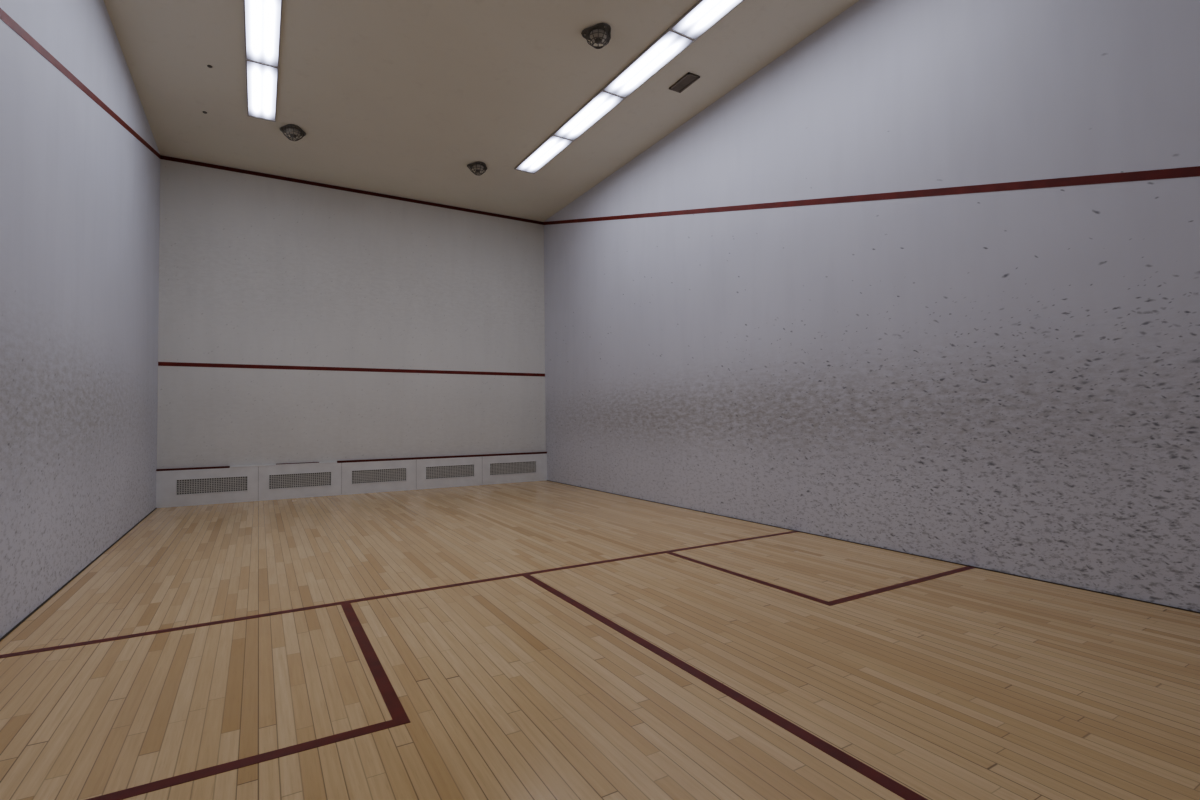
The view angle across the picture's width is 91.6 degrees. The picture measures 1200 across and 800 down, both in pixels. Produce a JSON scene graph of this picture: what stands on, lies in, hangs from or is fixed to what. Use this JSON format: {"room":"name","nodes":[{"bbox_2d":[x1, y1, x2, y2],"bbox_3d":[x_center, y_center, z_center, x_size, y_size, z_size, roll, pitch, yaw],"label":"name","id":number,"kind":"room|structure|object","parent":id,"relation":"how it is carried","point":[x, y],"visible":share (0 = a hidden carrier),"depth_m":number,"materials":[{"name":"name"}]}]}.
{"room":"squash court","nodes":[
{"label":"squash court","id":0,"kind":"room"},
{"bbox_2d":[0,0,159,637],"bbox_3d":[-3.370,-1.077,3.371,0.150,4.630,9.750,0,-2,-30],"label":"wall","id":1,"kind":"structure","parent":0,"point":[80,193],"depth_m":4.05,"materials":[{"name":"paint"}]},
{"bbox_2d":[0,508,156,640],"bbox_3d":[-3.259,1.235,3.321,0.012,0.004,9.700,0,-2,-30],"label":"trim","id":2,"kind":"structure","parent":1,"relation":"attached to","point":[82,570],"depth_m":3.90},
{"bbox_2d":[0,8,159,157],"bbox_3d":[-3.531,-2.179,3.809,0.002,2.384,8.897,0,-2,-30],"label":"boundary line","id":3,"kind":"structure","parent":1,"relation":"attached to","point":[4,16],"depth_m":3.86,"materials":[{"name":"red paint"}]},
{"bbox_2d":[157,155,545,468],"bbox_3d":[-3.414,-0.904,9.079,5.844,4.630,0.150,0,-2,-30],"label":"wall","id":4,"kind":"structure","parent":0,"point":[254,270],"depth_m":8.70,"materials":[{"name":"paint"}]},
{"bbox_2d":[156,452,546,507],"bbox_3d":[-3.339,1.155,8.930,5.542,0.503,0.050,0,-2,-30],"label":"tin","id":5,"kind":"object","parent":4,"relation":"attached to","point":[175,487],"visible":1,"depth_m":8.60,"materials":[{"name":"metal"}]},
{"bbox_2d":[158,362,544,375],"bbox_3d":[-3.370,-0.458,8.999,5.538,0.050,0.002,0,-2,-30],"label":"service line","id":6,"kind":"object","parent":4,"relation":"attached to","point":[159,363],"visible":1,"depth_m":8.67,"materials":[{"name":"red paint"}]},
{"bbox_2d":[160,155,543,224],"bbox_3d":[-3.402,-3.187,9.082,5.538,0.050,0.002,0,-2,-30],"label":"boundary line","id":7,"kind":"object","parent":4,"relation":"attached to","point":[161,157],"visible":1,"depth_m":8.76,"materials":[{"name":"red paint"}]},
{"bbox_2d":[104,0,858,221],"bbox_3d":[-0.942,-3.451,4.882,5.844,0.150,10.050,0,-2,-30],"label":"ceiling","id":8,"kind":"structure","parent":0,"point":[390,97],"depth_m":6.10,"materials":[{"name":"paint"}]},
{"bbox_2d":[243,0,282,121],"bbox_3d":[-2.408,-3.369,4.176,0.284,0.022,6.024,0,-2,-30],"label":"recessed light","id":9,"kind":"object","parent":8,"relation":"in","point":[262,18],"visible":1,"depth_m":5.59,"materials":[{"name":"white plastic"}]},
{"bbox_2d":[280,124,305,140],"bbox_3d":[-3.709,-3.218,7.050,0.290,0.118,0.274,0,-2,-30],"label":"smoke detector","id":10,"kind":"object","parent":8,"relation":"attached to","point":[294,131],"visible":1,"depth_m":7.02,"materials":[{"name":"metal"}]},
{"bbox_2d":[467,161,486,175],"bbox_3d":[-1.691,-3.210,8.116,0.290,0.118,0.274,0,-2,-30],"label":"smoke detector","id":11,"kind":"object","parent":8,"relation":"attached to","point":[478,167],"visible":1,"depth_m":8.09,"materials":[{"name":"metal"}]},
{"bbox_2d":[581,23,610,48],"bbox_3d":[-0.006,-3.314,5.338,0.290,0.118,0.274,0,-2,-30],"label":"smoke detector","id":12,"kind":"object","parent":8,"relation":"attached to","point":[599,33],"visible":1,"depth_m":5.31,"materials":[{"name":"metal"}]},
{"bbox_2d":[514,0,743,173],"bbox_3d":[0.455,-3.352,5.860,0.310,0.022,5.774,0,-2,-32],"label":"recessed light","id":13,"kind":"object","parent":8,"relation":"in","point":[703,15],"visible":1,"depth_m":5.99,"materials":[{"name":"white plastic"}]},
{"bbox_2d":[669,72,699,92],"bbox_3d":[0.891,-3.351,6.161,0.150,0.016,0.330,0,-2,-30],"label":"ceiling vent","id":14,"kind":"object","parent":8,"relation":"attached to","point":[688,79],"depth_m":6.15,"materials":[{"name":"metal"}]},
{"bbox_2d":[0,480,1199,799],"bbox_3d":[-0.885,1.326,4.737,5.844,0.150,10.050,0,-2,-30],"label":"floor","id":15,"kind":"structure","parent":0,"point":[975,683],"depth_m":2.57,"materials":[{"name":"brown wood"}]},
{"bbox_2d":[86,603,409,799],"bbox_3d":[-1.788,1.191,2.406,1.604,0.002,1.615,0,-2,-30],"label":"box","id":16,"kind":"object","parent":15,"relation":"on","point":[396,710],"visible":1,"depth_m":2.02,"materials":[{"name":"red paint"}]},
{"bbox_2d":[0,531,797,657],"bbox_3d":[-0.519,1.227,4.115,5.520,0.002,0.052,0,-2,-30],"label":"short line","id":17,"kind":"object","parent":15,"relation":"on","point":[662,552],"visible":1,"depth_m":3.48,"materials":[{"name":"red paint"}]},
{"bbox_2d":[522,575,927,799],"bbox_3d":[0.521,1.160,2.305,0.052,0.002,4.124,0,-2,-30],"label":"half court line","id":18,"kind":"object","parent":15,"relation":"on","point":[888,783],"visible":1,"depth_m":2.17,"materials":[{"name":"red paint"}]},
{"bbox_2d":[668,552,974,605],"bbox_3d":[1.599,1.211,4.418,1.558,0.002,1.565,0,-2,-30],"label":"box","id":19,"kind":"object","parent":15,"relation":"on","point":[830,603],"visible":1,"depth_m":3.77,"materials":[{"name":"red paint"}]},
{"bbox_2d":[544,0,1199,611],"bbox_3d":[1.543,-1.048,6.248,0.150,4.630,9.750,0,-2,-30],"label":"wall","id":20,"kind":"structure","parent":0,"point":[1008,381],"depth_m":4.49,"materials":[{"name":"paint"}]},
{"bbox_2d":[544,166,1199,224],"bbox_3d":[1.250,-2.151,6.609,0.002,2.384,8.897,0,-2,-30],"label":"boundary line","id":21,"kind":"structure","parent":20,"relation":"attached to","point":[1187,171],"depth_m":4.30,"materials":[{"name":"red paint"}]},
{"bbox_2d":[547,480,1199,612],"bbox_3d":[1.513,1.262,6.116,0.012,0.004,9.700,0,-2,-30],"label":"trim","id":22,"kind":"structure","parent":20,"relation":"attached to","point":[547,480],"depth_m":4.26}
]}

